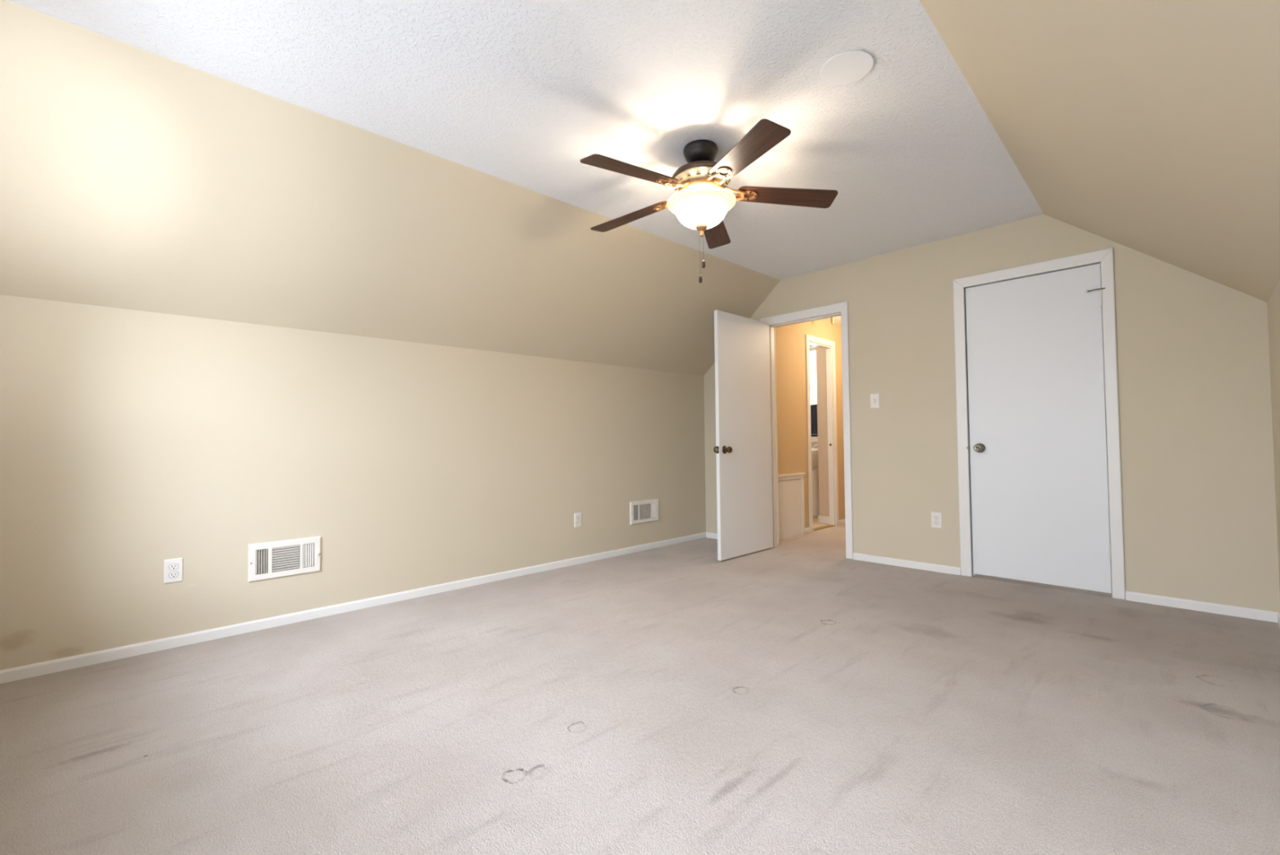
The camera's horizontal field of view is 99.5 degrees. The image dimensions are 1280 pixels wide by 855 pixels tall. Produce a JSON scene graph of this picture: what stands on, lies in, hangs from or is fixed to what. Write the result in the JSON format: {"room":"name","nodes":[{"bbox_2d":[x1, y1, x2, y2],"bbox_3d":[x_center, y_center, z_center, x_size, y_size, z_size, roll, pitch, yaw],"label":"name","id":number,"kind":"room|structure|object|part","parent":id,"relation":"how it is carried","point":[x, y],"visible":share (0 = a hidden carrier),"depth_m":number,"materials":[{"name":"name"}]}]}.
{"room":"empty attic bedroom","nodes":[
{"label":"empty attic bedroom","id":0,"kind":"room"},
{"bbox_2d":[0,294,706,670],"bbox_3d":[-1.077,0.265,3.885,4.984,1.636,0.120,1,-2,-44],"label":"wall","id":1,"kind":"structure","parent":0,"point":[131,441],"depth_m":2.94,"materials":[{"name":"beige paint"}]},
{"bbox_2d":[164,557,182,583],"bbox_3d":[-2.257,0.693,2.622,0.070,0.114,0.009,1,-2,-44],"label":"wall outlet","id":2,"kind":"object","parent":1,"relation":"attached to","point":[173,567],"visible":1,"depth_m":2.62,"materials":[{"name":"white plastic"}]},
{"bbox_2d":[168,563,178,569],"bbox_3d":[-2.256,0.673,2.622,0.037,0.030,0.001,1,-2,-44],"label":"receptacle","id":3,"kind":"object","parent":2,"relation":"attached to","point":[171,566],"depth_m":2.62,"materials":[{"name":"white plastic"}]},
{"bbox_2d":[168,571,178,577],"bbox_3d":[-2.256,0.712,2.620,0.037,0.030,0.001,1,-2,-44],"label":"receptacle","id":4,"kind":"object","parent":2,"relation":"attached to","point":[171,574],"depth_m":2.62,"materials":[{"name":"white plastic"}]},
{"bbox_2d":[248,535,320,582],"bbox_3d":[-1.921,0.711,2.943,0.335,0.196,0.020,1,-2,-44],"label":"air vent","id":5,"kind":"object","parent":1,"relation":"in","point":[286,557],"visible":1,"depth_m":2.94,"materials":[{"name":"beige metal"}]},
{"bbox_2d":[0,532,706,683],"bbox_3d":[-1.022,1.055,3.816,4.744,0.052,0.012,1,-2,-44],"label":"baseboard","id":6,"kind":"structure","parent":1,"relation":"attached to","point":[38,668],"depth_m":2.92,"materials":[{"name":"white paint"}]},
{"bbox_2d":[573,511,581,527],"bbox_3d":[-0.497,0.741,4.346,0.070,0.114,0.009,1,-2,-44],"label":"wall outlet","id":7,"kind":"object","parent":1,"relation":"attached to","point":[577,516],"visible":1,"depth_m":4.34,"materials":[{"name":"white plastic"}]},
{"bbox_2d":[629,498,658,524],"bbox_3d":[0.045,0.754,4.868,0.355,0.200,0.020,1,-2,-44],"label":"air vent","id":8,"kind":"object","parent":1,"relation":"in","point":[641,511],"visible":1,"depth_m":4.86,"materials":[{"name":"beige metal"}]},
{"bbox_2d":[0,0,780,375],"bbox_3d":[-0.761,-0.989,3.584,4.984,0.898,0.980,1,-2,-44],"label":"wall","id":9,"kind":"structure","parent":0,"point":[131,177],"depth_m":2.60,"materials":[{"name":"beige paint"}]},
{"bbox_2d":[7,0,1043,279],"bbox_3d":[0.271,-1.435,2.538,4.984,0.146,2.087,1,-2,-44],"label":"ceiling","id":10,"kind":"structure","parent":0,"point":[519,92],"depth_m":2.23,"materials":[{"name":"white paint"}]},
{"bbox_2d":[580,119,838,283],"bbox_3d":[0.267,-1.042,2.658,1.264,0.666,1.279,1,-2,-44],"label":"ceiling fan","id":11,"kind":"object","parent":10,"relation":"hanging from","point":[702,180],"visible":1,"depth_m":2.60,"materials":[{"name":"brown wood"}]},
{"bbox_3d":[-0.032,-1.141,2.412,0.484,0.006,0.136,-4,12,-38],"label":"blade","id":12,"kind":"part","parent":11,"relation":"part of","materials":[{"name":"brown wood"}]},
{"bbox_3d":[-0.045,-1.127,2.905,0.484,0.006,0.136,-6,7,34],"label":"blade","id":13,"kind":"part","parent":11,"relation":"part of","materials":[{"name":"brown wood"}]},
{"bbox_3d":[0.302,-1.049,2.665,0.338,0.124,0.338,1,-2,-44],"label":"lamp shade","id":14,"kind":"part","parent":11,"relation":"part of","materials":[{"name":"white glass"}]},
{"bbox_3d":[0.419,-1.127,3.070,0.136,0.006,0.484,-12,-8,15],"label":"blade","id":15,"kind":"part","parent":11,"relation":"part of","materials":[{"name":"brown wood"}]},
{"bbox_3d":[0.441,-1.150,2.273,0.136,0.006,0.484,12,-2,-20],"label":"blade","id":16,"kind":"part","parent":11,"relation":"part of","materials":[{"name":"brown wood"}]},
{"bbox_3d":[0.720,-1.142,2.679,0.484,0.006,0.136,3,-13,-1],"label":"blade","id":17,"kind":"part","parent":11,"relation":"part of","materials":[{"name":"brown wood"}]},
{"bbox_2d":[819,50,874,85],"bbox_3d":[0.801,-1.391,2.102,0.196,0.008,0.196,1,-2,-44],"label":"cover plate","id":18,"kind":"object","parent":10,"relation":"attached to","point":[846,68],"visible":1,"depth_m":2.10,"materials":[{"name":"white paint"}]},
{"bbox_2d":[0,516,1279,854],"bbox_3d":[0.711,1.119,3.693,7.290,0.120,5.160,1,-2,-44],"label":"floor","id":19,"kind":"structure","parent":0,"point":[797,695],"depth_m":1.85,"materials":[{"name":"beige carpet"}]},
{"bbox_2d":[811,444,819,516],"bbox_3d":[2.216,0.671,6.964,0.515,0.924,0.524,1,-2,-44],"label":"pedestal sink","id":20,"kind":"object","parent":19,"relation":"on","point":[815,468],"visible":0.29,"depth_m":6.86,"materials":[{"name":"white ceramic"}]},
{"bbox_2d":[811,447,818,469],"bbox_3d":[2.212,0.399,6.971,0.515,0.268,0.524,1,-2,-44],"label":"basin","id":21,"kind":"object","parent":20,"relation":"in","point":[814,450],"depth_m":6.77,"materials":[{"name":"white ceramic"}]},
{"bbox_2d":[813,524,835,530],"bbox_3d":[1.997,1.104,5.963,0.511,0.008,0.066,1,-2,-44],"label":"threshold strip","id":22,"kind":"object","parent":19,"relation":"on","point":[828,525],"visible":0.79,"depth_m":5.98,"materials":[{"name":"brown wood"}]},
{"bbox_2d":[775,319,844,528],"bbox_3d":[1.812,-0.101,5.830,1.856,2.413,0.060,1,-2,-44],"label":"wall","id":23,"kind":"structure","parent":0,"point":[790,340],"depth_m":5.63,"materials":[{"name":"paint"}]},
{"bbox_2d":[777,472,805,539],"bbox_3d":[1.457,0.782,5.383,0.712,0.631,0.034,1,-2,-44],"label":"wainscoting","id":24,"kind":"structure","parent":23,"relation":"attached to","point":[790,492],"depth_m":5.45,"materials":[{"name":"white paint"}]},
{"bbox_2d":[804,527,809,533],"bbox_3d":[1.744,1.076,5.668,0.118,0.052,0.012,1,-2,-44],"label":"baseboard","id":25,"kind":"structure","parent":23,"relation":"attached to","point":[806,529],"depth_m":5.67,"materials":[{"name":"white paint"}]},
{"bbox_2d":[805,333,839,532],"bbox_3d":[2.011,0.060,5.966,0.657,2.095,0.016,1,-2,-44],"label":"trim","id":26,"kind":"structure","parent":23,"relation":"attached to","point":[808,338],"depth_m":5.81,"materials":[{"name":"white paint"}]},
{"bbox_2d":[838,518,844,524],"bbox_3d":[2.348,1.086,6.260,0.260,0.052,0.012,1,-2,-44],"label":"baseboard","id":27,"kind":"structure","parent":23,"relation":"attached to","point":[841,521],"depth_m":6.22,"materials":[{"name":"white paint"}]},
{"bbox_2d":[811,346,817,447],"bbox_3d":[2.179,-0.008,7.509,0.120,2.313,1.828,1,-2,-44],"label":"wall","id":28,"kind":"structure","parent":0,"point":[813,443],"depth_m":7.26,"materials":[{"name":"paint"}]},
{"bbox_2d":[808,344,817,441],"bbox_3d":[2.311,-0.470,7.353,0.112,1.335,0.600,1,-2,-44],"label":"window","id":29,"kind":"structure","parent":28,"relation":"in","point":[811,349],"depth_m":7.28,"materials":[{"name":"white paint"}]},
{"bbox_2d":[810,404,817,434],"bbox_3d":[2.265,-0.112,7.279,0.022,0.405,0.382,1,-2,-44],"label":"window curtain","id":30,"kind":"object","parent":29,"relation":"hanging from","point":[814,428],"visible":0.25,"depth_m":7.22,"materials":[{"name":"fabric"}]},
{"bbox_3d":[2.297,0.149,7.316,0.050,0.095,0.600,1,-2,-44],"label":"sill","id":31,"kind":"part","parent":29,"relation":"part of","materials":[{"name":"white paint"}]},
{"bbox_2d":[816,346,829,516],"bbox_3d":[2.432,-0.036,6.593,0.800,2.313,0.166,1,-2,-44],"label":"doorway","id":32,"kind":"structure","parent":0,"point":[821,376],"depth_m":6.33,"materials":[{"name":"paint"}]},
{"bbox_2d":[817,515,829,524],"bbox_3d":[2.436,1.077,6.563,0.812,0.085,0.178,1,-2,-44],"label":"baseboard","id":33,"kind":"structure","parent":32,"relation":"attached to","point":[821,519],"depth_m":6.29,"materials":[{"name":"white paint"}]},
{"bbox_2d":[822,315,840,324],"bbox_3d":[2.289,-1.268,5.291,1.756,0.080,1.442,1,-2,-44],"label":"ceiling","id":34,"kind":"structure","parent":0,"point":[837,319],"depth_m":6.06,"materials":[{"name":"paint"}]},
{"bbox_2d":[830,316,834,324],"bbox_3d":[2.054,-1.154,5.783,0.044,0.116,0.044,1,-2,-44],"label":"lamp","id":35,"kind":"object","parent":34,"relation":"hanging from","point":[833,317],"visible":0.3,"depth_m":5.77,"materials":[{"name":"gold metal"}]},
{"bbox_2d":[703,213,1279,612],"bbox_3d":[2.015,-0.161,4.211,0.120,2.438,3.765,1,-2,-44],"label":"wall","id":36,"kind":"structure","parent":0,"point":[1199,517],"depth_m":3.21,"materials":[{"name":"beige paint"}]},
{"bbox_2d":[706,532,717,538],"bbox_3d":[0.903,1.073,5.231,0.012,0.052,0.685,1,-2,-44],"label":"baseboard","id":37,"kind":"structure","parent":36,"relation":"attached to","point":[709,535],"depth_m":5.41,"materials":[{"name":"white paint"}]},
{"bbox_2d":[713,309,773,560],"bbox_3d":[0.901,0.061,4.632,0.801,2.014,0.164,1,-2,-44],"label":"door","id":38,"kind":"structure","parent":36,"relation":"in","point":[743,448],"depth_m":4.58,"materials":[{"name":"white paint"}]},
{"bbox_3d":[0.624,0.179,4.356,0.003,0.058,0.025,1,-2,-44],"label":"latch plate","id":39,"kind":"part","parent":38,"relation":"part of","materials":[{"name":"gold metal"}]},
{"bbox_3d":[0.709,0.179,4.370,0.067,0.067,0.066,1,-2,-44],"label":"knob","id":40,"kind":"part","parent":38,"relation":"part of","materials":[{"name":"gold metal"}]},
{"bbox_2d":[769,311,840,546],"bbox_3d":[1.477,0.054,4.758,0.120,2.051,0.754,1,-2,-44],"label":"trim","id":41,"kind":"structure","parent":36,"relation":"attached to","point":[771,326],"depth_m":5.01,"materials":[{"name":"white paint"}]},
{"bbox_2d":[760,301,853,559],"bbox_3d":[1.423,0.027,4.715,0.016,2.103,0.834,1,-2,-44],"label":"trim","id":42,"kind":"structure","parent":36,"relation":"attached to","point":[842,307],"depth_m":4.44,"materials":[{"name":"white paint"}]},
{"bbox_2d":[870,393,879,408],"bbox_3d":[1.852,-0.209,4.280,0.018,0.114,0.070,1,-2,-44],"label":"light switch","id":43,"kind":"object","parent":36,"relation":"attached to","point":[874,397],"visible":1,"depth_m":4.28,"materials":[{"name":"white plastic"}]},
{"bbox_2d":[853,552,960,575],"bbox_3d":[2.000,1.030,4.113,0.012,0.052,0.775,1,-2,-44],"label":"baseboard","id":44,"kind":"structure","parent":36,"relation":"attached to","point":[885,560],"depth_m":4.08,"materials":[{"name":"white paint"}]},
{"bbox_2d":[931,511,942,528],"bbox_3d":[2.163,0.676,3.954,0.009,0.114,0.070,1,-2,-44],"label":"wall outlet","id":45,"kind":"object","parent":36,"relation":"attached to","point":[936,517],"visible":1,"depth_m":3.95,"materials":[{"name":"white plastic"}]},
{"bbox_2d":[965,263,1111,593],"bbox_3d":[2.570,0.007,3.545,0.100,2.010,0.768,1,-2,-44],"label":"door","id":46,"kind":"structure","parent":36,"relation":"in","point":[1038,455],"depth_m":3.53,"materials":[{"name":"white paint"}]},
{"bbox_3d":[2.344,0.142,3.749,0.066,0.067,0.067,1,-2,-44],"label":"knob","id":47,"kind":"part","parent":46,"relation":"part of","materials":[{"name":"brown metal"}]},
{"bbox_2d":[952,247,1125,599],"bbox_3d":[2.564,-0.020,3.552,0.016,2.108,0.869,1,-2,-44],"label":"trim","id":48,"kind":"structure","parent":36,"relation":"attached to","point":[1105,256],"depth_m":3.33,"materials":[{"name":"white paint"}]},
{"bbox_2d":[1125,591,1278,622],"bbox_3d":[3.089,0.987,3.001,0.012,0.052,0.596,1,-2,-44],"label":"baseboard","id":49,"kind":"structure","parent":36,"relation":"attached to","point":[1251,613],"depth_m":2.98,"materials":[{"name":"white paint"}]},
{"bbox_2d":[920,0,1279,302],"bbox_3d":[1.287,-1.086,1.494,4.984,0.866,1.011,1,-2,-44],"label":"wall","id":50,"kind":"structure","parent":0,"point":[1149,127],"depth_m":1.79,"materials":[{"name":"beige paint"}]},
{"bbox_2d":[1266,280,1279,591],"bbox_3d":[1.641,0.146,1.112,4.984,1.660,0.120,1,-2,-44],"label":"wall","id":51,"kind":"structure","parent":0,"point":[1273,302],"depth_m":2.69,"materials":[{"name":"beige paint"}]},
{"bbox_2d":[1277,612,1279,626],"bbox_3d":[1.603,0.952,1.137,4.744,0.052,0.012,1,-2,-44],"label":"baseboard","id":52,"kind":"structure","parent":51,"relation":"attached to","point":[1278,613],"depth_m":2.75,"materials":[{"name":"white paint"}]}
]}

